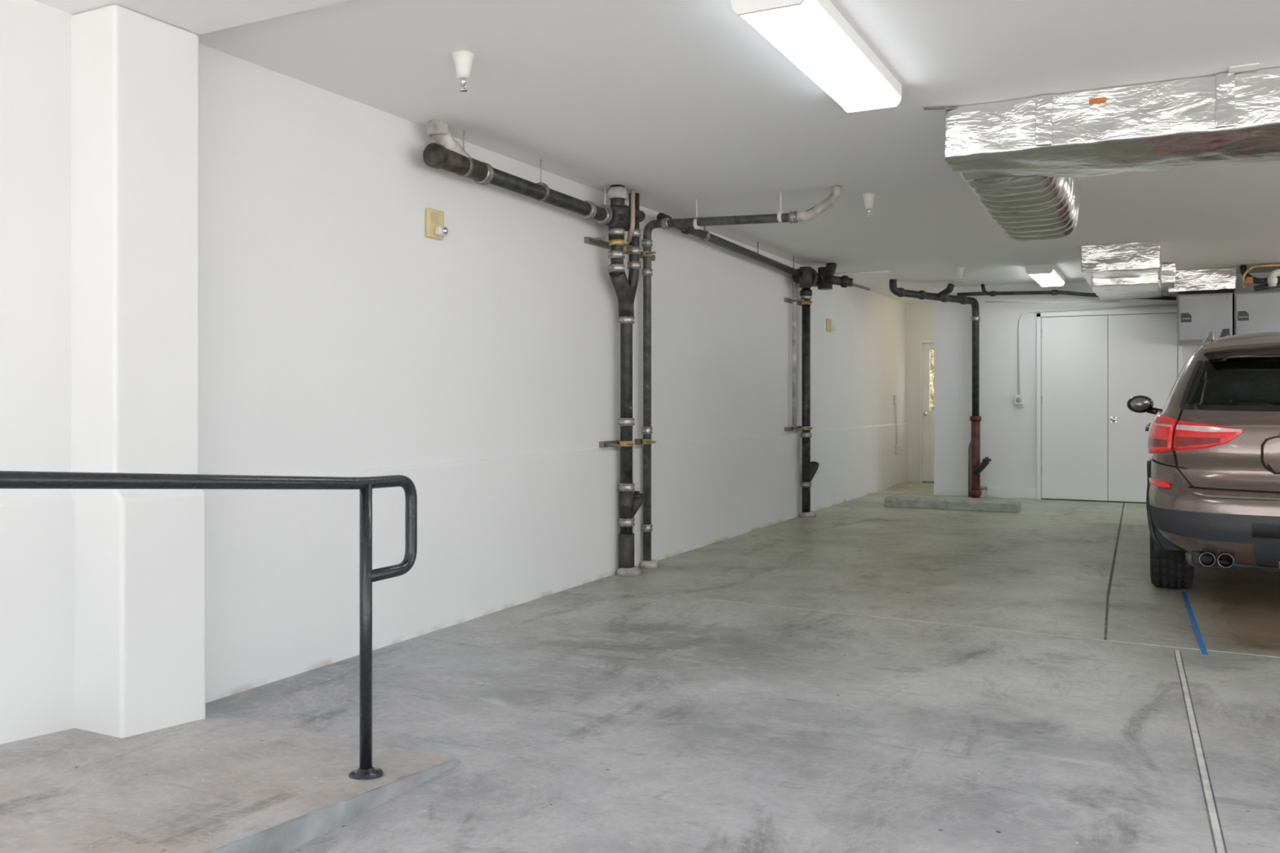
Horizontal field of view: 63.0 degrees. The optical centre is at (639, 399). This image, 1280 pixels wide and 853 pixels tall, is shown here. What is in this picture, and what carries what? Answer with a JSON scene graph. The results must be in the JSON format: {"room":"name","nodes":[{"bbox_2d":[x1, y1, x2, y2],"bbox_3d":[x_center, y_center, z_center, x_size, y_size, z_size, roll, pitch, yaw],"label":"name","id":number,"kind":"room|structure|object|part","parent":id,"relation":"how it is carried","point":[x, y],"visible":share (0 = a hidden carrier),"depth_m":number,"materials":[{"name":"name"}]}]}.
{"room":"parking garage","nodes":[
{"label":"parking garage","id":0,"kind":"room"},
{"bbox_2d":[71,4,205,737],"bbox_3d":[-1.825,-0.075,3.764,0.345,2.550,0.352,0,0,27],"label":"pillar","id":1,"kind":"structure","parent":0,"point":[140,566],"depth_m":3.63,"materials":[{"name":"paint"}]},
{"bbox_2d":[34,0,351,35],"bbox_3d":[2.335,-1.480,-1.343,12.620,0.260,5.710,0,0,27],"label":"ceiling soffit","id":2,"kind":"structure","parent":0,"point":[197,17],"depth_m":3.60,"materials":[{"name":"white paint"}]},
{"bbox_2d":[0,0,907,744],"bbox_3d":[-0.335,-0.105,7.117,0.220,2.610,18.400,0,0,27],"label":"wall","id":3,"kind":"structure","parent":0,"point":[478,366],"depth_m":5.15,"materials":[{"name":"paint"}]},
{"bbox_2d":[425,208,448,239],"bbox_3d":[-1.044,-0.915,5.425,0.082,0.150,0.130,0,0,27],"label":"fire alarm strobe","id":4,"kind":"object","parent":3,"relation":"attached to","point":[435,228],"visible":1,"depth_m":5.41,"materials":[{"name":"beige plastic"}]},
{"bbox_3d":[-1.008,-0.878,5.423,0.018,0.040,0.040,0,0,27],"label":"bulb","id":5,"kind":"part","parent":4,"relation":"part of","materials":[{"name":"silver metal"}]},
{"bbox_2d":[656,212,870,517],"bbox_3d":[1.200,-0.112,9.170,0.707,2.624,3.851,0,0,27],"label":"pipes","id":6,"kind":"object","parent":3,"relation":"attached to","point":[806,277],"depth_m":10.66,"materials":[{"name":"black metal"}]},
{"bbox_2d":[826,318,835,332],"bbox_3d":[2.151,-0.840,11.743,0.082,0.150,0.130,0,0,27],"label":"fire alarm strobe","id":7,"kind":"object","parent":3,"relation":"attached to","point":[829,328],"visible":1,"depth_m":11.72,"materials":[{"name":"beige plastic"}]},
{"bbox_2d":[893,395,901,453],"bbox_3d":[3.598,0.340,14.608,0.080,0.820,0.120,0,0,27],"label":"conduit pipe","id":8,"kind":"object","parent":3,"relation":"attached to","point":[897,447],"visible":1,"depth_m":14.60,"materials":[{"name":"white plastic"}]},
{"bbox_3d":[3.576,-0.010,14.619,0.030,0.120,0.120,0,0,27],"label":"plate","id":9,"kind":"part","parent":8,"relation":"part of","materials":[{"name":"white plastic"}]},
{"bbox_2d":[197,0,1279,303],"bbox_3d":[6.531,-1.510,6.957,12.620,0.200,12.890,0,0,27],"label":"ceiling","id":10,"kind":"structure","parent":0,"point":[676,104],"depth_m":4.85,"materials":[{"name":"paint"}]},
{"bbox_2d":[451,49,475,91],"bbox_3d":[-0.719,-1.335,4.252,0.092,0.151,0.092,0,0,27],"label":"sprinkler","id":11,"kind":"object","parent":10,"relation":"attached to","point":[463,59],"visible":1,"depth_m":4.23,"materials":[{"name":"white plastic"}]},
{"bbox_2d":[731,0,902,113],"bbox_3d":[0.743,-1.363,4.129,0.268,0.095,1.380,0,0,27],"label":"ceiling light fixture","id":12,"kind":"object","parent":10,"relation":"attached to","point":[814,35],"depth_m":3.97,"materials":[{"name":"white plastic"}]},
{"bbox_2d":[862,192,875,217],"bbox_3d":[1.570,-1.335,7.162,0.092,0.151,0.092,0,0,27],"label":"sprinkler","id":13,"kind":"object","parent":10,"relation":"attached to","point":[868,198],"visible":1,"depth_m":7.14,"materials":[{"name":"white plastic"}]},
{"bbox_2d":[955,266,964,282],"bbox_3d":[3.408,-1.335,11.141,0.092,0.151,0.092,0,0,27],"label":"sprinkler","id":14,"kind":"object","parent":10,"relation":"attached to","point":[959,270],"visible":1,"depth_m":11.12,"materials":[{"name":"white plastic"}]},
{"bbox_2d":[1025,263,1064,287],"bbox_3d":[4.472,-1.363,11.505,0.268,0.095,1.370,0,0,27],"label":"ceiling light fixture","id":15,"kind":"object","parent":10,"relation":"attached to","point":[1046,275],"depth_m":11.15,"materials":[{"name":"white plastic"}]},
{"bbox_2d":[956,284,1176,303],"bbox_3d":[4.985,-1.268,12.341,2.402,0.289,0.090,0,0,27],"label":"gas pipe","id":16,"kind":"object","parent":10,"relation":"attached to","point":[1054,292],"visible":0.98,"depth_m":12.43,"materials":[{"name":"metal"}]},
{"bbox_2d":[923,62,1279,241],"bbox_3d":[3.501,-1.231,5.156,3.722,0.356,2.369,0,0,27],"label":"air duct","id":17,"kind":"object","parent":10,"relation":"hanging from","point":[1023,160],"visible":1,"depth_m":4.80,"materials":[{"name":"silver metal"}]},
{"bbox_3d":[1.442,-1.400,5.014,0.158,0.012,0.012,0,0,8],"label":"strap rod","id":18,"kind":"part","parent":17,"relation":"part of","materials":[{"name":"metal"}]},
{"bbox_2d":[1080,240,1236,299],"bbox_3d":[5.265,-1.239,10.494,1.367,0.338,2.890,0,0,27],"label":"air duct","id":19,"kind":"object","parent":10,"relation":"hanging from","point":[1124,270],"visible":1,"depth_m":9.82,"materials":[{"name":"silver metal"}]},
{"bbox_2d":[1240,263,1279,291],"bbox_3d":[6.973,-1.272,10.501,1.631,0.283,0.225,0,0,27],"label":"pipe","id":20,"kind":"object","parent":10,"relation":"attached to","point":[1273,281],"visible":1,"depth_m":10.77,"materials":[{"name":"metal"}]},
{"bbox_2d":[205,482,1279,852],"bbox_3d":[5.243,1.300,4.409,12.620,0.200,18.600,0,0,27],"label":"floor","id":21,"kind":"structure","parent":0,"point":[645,713],"depth_m":4.20,"materials":[{"name":"concrete"}]},
{"bbox_2d":[0,711,459,852],"bbox_3d":[-2.491,0.971,1.150,1.315,0.459,5.805,0,0,27],"label":"ramp","id":22,"kind":"object","parent":21,"relation":"on","point":[219,783],"visible":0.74,"depth_m":3.05,"materials":[{"name":"concrete"}]},
{"bbox_2d":[0,471,417,780],"bbox_3d":[-1.892,0.505,1.134,0.104,1.299,5.120,0,0,27],"label":"handrail","id":23,"kind":"object","parent":22,"relation":"on","point":[366,771],"visible":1,"depth_m":3.17,"materials":[{"name":"black metal"}]},
{"bbox_3d":[-0.842,0.706,3.210,0.038,0.893,0.038,0,0,27],"label":"post","id":24,"kind":"part","parent":23,"relation":"part of","materials":[{"name":"black metal"}]},
{"bbox_2d":[422,120,841,576],"bbox_3d":[0.124,-0.116,6.161,1.500,2.632,2.789,0,0,27],"label":"drain pipe stack","id":25,"kind":"object","parent":21,"relation":"on","point":[446,153],"visible":1,"depth_m":7.14,"materials":[{"name":"black metal"}]},
{"bbox_2d":[610,184,624,221],"bbox_3d":[-0.148,-1.295,6.888,0.094,0.230,0.094,0,0,27],"label":"pipe","id":26,"kind":"object","parent":25,"relation":"attached to","point":[617,191],"depth_m":6.83,"materials":[{"name":"metal"}]},
{"bbox_3d":[-0.066,-1.000,7.171,0.143,0.820,0.071,0,0,43],"label":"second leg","id":27,"kind":"part","parent":25,"relation":"part of","materials":[{"name":"metal"}]},
{"bbox_3d":[-0.078,-1.270,7.071,0.080,0.080,0.350,0,0,27],"label":"cross arm","id":28,"kind":"part","parent":25,"relation":"part of"},
{"bbox_2d":[643,185,839,560],"bbox_3d":[0.676,-0.109,7.211,1.458,2.617,0.060,0,0,27],"label":"pipe","id":29,"kind":"object","parent":25,"relation":"attached to","point":[792,217],"depth_m":7.50,"materials":[{"name":"black metal"}]},
{"bbox_3d":[1.193,-1.306,6.949,0.304,0.220,0.066,0,0,27],"label":"arm","id":30,"kind":"part","parent":25,"relation":"part of"},
{"bbox_2d":[703,598,1100,639],"bbox_3d":[1.345,1.200,5.763,2.202,0.004,0.006,0,0,29],"label":"joint","id":31,"kind":"object","parent":21,"relation":"on","point":[704,598],"visible":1,"depth_m":5.68,"materials":[{"name":"grey concrete"}]},
{"bbox_2d":[888,279,991,497],"bbox_3d":[3.624,-0.104,12.465,1.436,2.609,0.403,0,0,-31],"label":"drain pipe riser","id":32,"kind":"object","parent":21,"relation":"on","point":[977,467],"visible":1,"depth_m":12.80,"materials":[{"name":"metal"}]},
{"bbox_3d":[4.165,0.823,12.764,0.088,0.213,0.214,0,0,-44],"label":"valve arm","id":33,"kind":"part","parent":32,"relation":"part of"},
{"bbox_2d":[884,495,1021,512],"bbox_3d":[3.432,1.145,11.521,1.430,0.110,0.252,0,0,27],"label":"wheel stop","id":34,"kind":"object","parent":21,"relation":"on","point":[967,504],"visible":1,"depth_m":11.41,"materials":[{"name":"concrete"}]},
{"bbox_2d":[1103,595,1109,639],"bbox_3d":[2.593,1.200,5.804,0.014,0.004,1.301,0,0,25],"label":"joint","id":35,"kind":"object","parent":21,"relation":"on","point":[1107,597],"visible":1,"depth_m":5.74,"materials":[{"name":"grey concrete"}]},
{"bbox_2d":[1106,502,1124,595],"bbox_3d":[4.250,1.200,9.281,0.016,0.004,6.401,0,0,26],"label":"joint","id":36,"kind":"object","parent":21,"relation":"on","point":[1121,518],"visible":1,"depth_m":7.97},
{"bbox_2d":[1102,640,1279,657],"bbox_3d":[6.387,1.200,3.102,9.200,0.004,0.009,0,0,27],"label":"joint","id":37,"kind":"object","parent":21,"relation":"on","point":[1102,640],"visible":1,"depth_m":5.04,"materials":[{"name":"grey concrete"}]},
{"bbox_2d":[1181,591,1208,654],"bbox_3d":[3.028,1.198,5.724,0.025,0.002,1.750,0,0,24],"label":"tape","id":38,"kind":"object","parent":21,"relation":"on","point":[1202,645],"visible":1,"depth_m":5.54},
{"bbox_2d":[1173,650,1217,852],"bbox_3d":[1.799,1.200,3.360,0.004,0.004,3.622,0,0,25],"label":"joint","id":39,"kind":"object","parent":21,"relation":"on","point":[1212,835],"visible":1,"depth_m":3.42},
{"bbox_2d":[1174,650,1225,852],"bbox_3d":[1.810,1.200,3.354,0.018,0.003,3.622,0,0,25],"label":"line","id":40,"kind":"object","parent":21,"relation":"on","point":[1218,838],"visible":1,"depth_m":3.42,"materials":[{"name":"white paint"}]},
{"bbox_2d":[1126,331,1279,589],"bbox_3d":[4.776,0.365,7.584,2.304,1.670,4.654,0,0,27],"label":"suv car","id":41,"kind":"object","parent":21,"relation":"on","point":[1213,493],"visible":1,"depth_m":5.96,"materials":[{"name":"brown metal"}]},
{"bbox_2d":[1130,397,1150,410],"bbox_3d":[4.171,0.035,8.716,0.147,0.107,0.006,0,0,27],"label":"mirror glass","id":42,"kind":"object","parent":41,"relation":"attached to","point":[1136,403],"depth_m":8.71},
{"bbox_3d":[3.498,0.194,7.201,0.026,0.038,0.247,0,0,27],"label":"door handle","id":43,"kind":"part","parent":41,"relation":"part of","materials":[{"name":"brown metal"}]},
{"bbox_3d":[4.319,0.095,8.742,0.153,0.085,0.056,0,0,19],"label":"mirror arm","id":44,"kind":"part","parent":41,"relation":"part of"},
{"bbox_3d":[3.319,0.644,6.726,0.099,0.513,0.900,0,0,27],"label":"wheel arch trim","id":45,"kind":"part","parent":41,"relation":"part of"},
{"bbox_2d":[1146,437,1167,446],"bbox_3d":[3.096,0.259,6.297,0.040,0.061,0.384,0,0,10],"label":"tail lamp","id":46,"kind":"object","parent":41,"relation":"attached to","point":[1151,442],"depth_m":6.20,"materials":[{"name":"red plastic"}]},
{"bbox_2d":[1146,411,1177,453],"bbox_3d":[3.159,0.198,6.327,0.164,0.255,0.502,0,0,27],"label":"tail lamp","id":47,"kind":"object","parent":41,"relation":"on","point":[1162,431],"depth_m":6.18,"materials":[{"name":"red plastic"}]},
{"bbox_3d":[3.292,-0.098,6.250,0.241,0.280,0.044,0,0,-37],"label":"glass trim","id":48,"kind":"part","parent":41,"relation":"part of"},
{"bbox_2d":[1173,420,1242,450],"bbox_3d":[3.236,0.207,5.961,0.344,0.176,0.140,0,0,27],"label":"tail lamp","id":49,"kind":"object","parent":41,"relation":"attached to","point":[1188,435],"depth_m":5.93,"materials":[{"name":"red plastic"}]},
{"bbox_3d":[3.913,-0.379,7.209,0.028,0.123,1.712,0,0,27],"label":"roof rail","id":50,"kind":"part","parent":41,"relation":"part of","materials":[{"name":"grey metal"}]},
{"bbox_2d":[1175,424,1240,431],"bbox_3d":[3.222,0.163,5.940,0.032,0.038,0.342,0,0,-43],"label":"lamp","id":51,"kind":"object","parent":41,"relation":"attached to","point":[1179,428],"depth_m":5.93,"materials":[{"name":"white plastic"}]},
{"bbox_3d":[3.855,0.045,5.763,1.554,0.039,0.196,0,0,27],"label":"glass trim","id":52,"kind":"part","parent":41,"relation":"part of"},
{"bbox_3d":[3.894,-0.112,5.841,1.509,0.308,0.326,0,0,27],"label":"glass","id":53,"kind":"part","parent":41,"relation":"part of","materials":[{"name":"black glass"}]},
{"bbox_2d":[1179,650,1227,852],"bbox_3d":[1.822,1.200,3.348,0.004,0.004,3.622,0,0,25],"label":"joint","id":54,"kind":"object","parent":21,"relation":"on","point":[1217,813],"visible":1,"depth_m":3.42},
{"bbox_3d":[4.517,1.190,15.074,0.840,0.020,0.220,0,0,27],"label":"threshold","id":55,"kind":"object","parent":21,"relation":"on","visible":0},
{"bbox_2d":[929,410,933,481],"bbox_3d":[4.494,0.665,15.029,0.640,1.030,0.040,0,0,27],"label":"panel","id":56,"kind":"object","parent":55,"relation":"on","point":[931,412],"visible":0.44,"depth_m":15.14,"materials":[{"name":"paint"}]},
{"bbox_2d":[906,302,933,482],"bbox_3d":[4.343,-0.105,15.173,1.300,2.610,0.200,0,0,27],"label":"wall","id":57,"kind":"structure","parent":0,"point":[913,310],"depth_m":15.23,"materials":[{"name":"paint"}]},
{"bbox_2d":[922,342,929,481],"bbox_3d":[4.164,0.175,15.196,0.100,2.010,0.040,0,0,27],"label":"stile","id":58,"kind":"object","parent":57,"relation":"attached to","point":[926,346],"visible":1,"depth_m":15.18,"materials":[{"name":"paint"}]},
{"bbox_2d":[920,340,933,482],"bbox_3d":[4.503,0.170,15.080,0.870,2.060,0.220,0,0,27],"label":"door frame","id":59,"kind":"structure","parent":57,"relation":"attached to","point":[921,343],"depth_m":15.17,"materials":[{"name":"paint"}]},
{"bbox_2d":[929,342,933,349],"bbox_3d":[4.494,-0.780,15.029,0.640,0.100,0.040,0,0,27],"label":"door","id":60,"kind":"structure","parent":57,"relation":"in","point":[931,344],"depth_m":15.14,"materials":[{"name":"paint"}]},
{"bbox_2d":[933,272,1279,497],"bbox_3d":[8.951,-0.105,10.658,11.640,2.610,0.200,0,0,27],"label":"wall","id":61,"kind":"structure","parent":0,"point":[1008,430],"depth_m":12.86,"materials":[{"name":"paint"}]},
{"bbox_2d":[933,484,968,496],"bbox_3d":[3.895,1.130,13.091,0.420,0.140,0.020,0,0,27],"label":"baseboard","id":62,"kind":"structure","parent":61,"relation":"attached to","point":[939,489],"depth_m":13.08,"materials":[{"name":"paint"}]},
{"bbox_2d":[834,270,1177,404],"bbox_3d":[4.042,-0.674,12.114,4.112,1.468,1.076,0,0,-10],"label":"conduit","id":63,"kind":"object","parent":61,"relation":"attached to","point":[1019,399],"visible":0.96,"depth_m":12.50,"materials":[{"name":"white plastic"}]},
{"bbox_2d":[1014,395,1023,404],"bbox_3d":[4.609,0.000,12.707,0.100,0.120,0.060,0,0,27],"label":"outlet","id":64,"kind":"object","parent":63,"relation":"attached to","point":[1019,399],"depth_m":12.68,"materials":[{"name":"white plastic"}]},
{"bbox_2d":[986,485,1036,499],"bbox_3d":[4.538,1.130,12.766,0.580,0.140,0.020,0,0,27],"label":"baseboard","id":65,"kind":"structure","parent":61,"relation":"attached to","point":[1015,492],"depth_m":12.75,"materials":[{"name":"paint"}]},
{"bbox_2d":[1036,312,1040,499],"bbox_3d":[4.817,0.075,12.619,0.050,2.250,0.029,0,0,27],"label":"frame","id":66,"kind":"object","parent":61,"relation":"attached to","point":[1038,318],"visible":1,"depth_m":12.61,"materials":[{"name":"paint"}]},
{"bbox_2d":[1041,315,1107,501],"bbox_3d":[5.171,0.096,12.445,0.728,2.179,0.019,0,0,27],"label":"leaf","id":67,"kind":"object","parent":61,"relation":"attached to","point":[1074,349],"visible":1,"depth_m":12.44,"materials":[{"name":"paint"}]},
{"bbox_2d":[1036,307,1177,317],"bbox_3d":[5.495,-1.025,12.276,1.570,0.050,0.029,0,0,27],"label":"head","id":68,"kind":"structure","parent":61,"relation":"in","point":[1153,310],"depth_m":12.26,"materials":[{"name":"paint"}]},
{"bbox_2d":[1040,312,1177,503],"bbox_3d":[5.500,0.100,12.287,1.470,2.200,0.006,0,0,27],"label":"double door","id":69,"kind":"structure","parent":61,"relation":"attached to","point":[1164,313],"depth_m":12.28,"materials":[{"name":"white paint"}]},
{"bbox_2d":[1108,313,1177,502],"bbox_3d":[5.807,0.096,12.080,0.724,2.179,0.097,0,0,27],"label":"leaf","id":70,"kind":"object","parent":61,"relation":"attached to","point":[1143,348],"depth_m":12.14,"materials":[{"name":"paint"}]},
{"bbox_3d":[5.533,0.230,12.208,0.064,0.064,0.078,0,0,27],"label":"knob","id":71,"kind":"part","parent":70,"relation":"part of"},
{"bbox_2d":[1177,345,1182,375],"bbox_3d":[6.173,0.075,11.933,0.050,2.250,0.029,0,0,27],"label":"frame","id":72,"kind":"object","parent":61,"relation":"attached to","point":[1180,347],"visible":0.02,"depth_m":11.92,"materials":[{"name":"paint"}]},
{"bbox_2d":[1177,293,1232,345],"bbox_3d":[6.181,-0.875,11.456,0.515,0.510,0.865,0,0,27],"label":"storage cabinet","id":73,"kind":"object","parent":61,"relation":"attached to","point":[1198,315],"visible":0.84,"depth_m":11.10,"materials":[{"name":"white metal"}]},
{"bbox_2d":[1232,290,1279,335],"bbox_3d":[6.654,-0.875,11.217,0.515,0.510,0.865,0,0,27],"label":"storage cabinet","id":74,"kind":"object","parent":61,"relation":"attached to","point":[1254,312],"visible":0.71,"depth_m":10.88,"materials":[{"name":"white metal"}]},
{"label":"outside","id":75,"kind":"structure","parent":0,"visible":0},
{"bbox_3d":[6.697,1.335,17.680,12.000,0.230,6.400,0,0,27],"label":"ground","id":76,"kind":"structure","parent":75,"visible":0},
{"bbox_2d":[929,349,933,410],"bbox_3d":[5.086,0.099,16.456,4.166,2.271,2.407,0,0,27],"label":"shrub","id":77,"kind":"object","parent":76,"relation":"on","point":[931,351],"visible":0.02,"depth_m":16.53,"materials":[{"name":"green plant"}]},
{"bbox_2d":[929,353,933,409],"bbox_3d":[6.901,0.110,18.082,12.000,2.220,0.100,0,0,27],"label":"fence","id":78,"kind":"object","parent":76,"relation":"on","point":[931,376],"visible":0.02,"depth_m":18.85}
]}

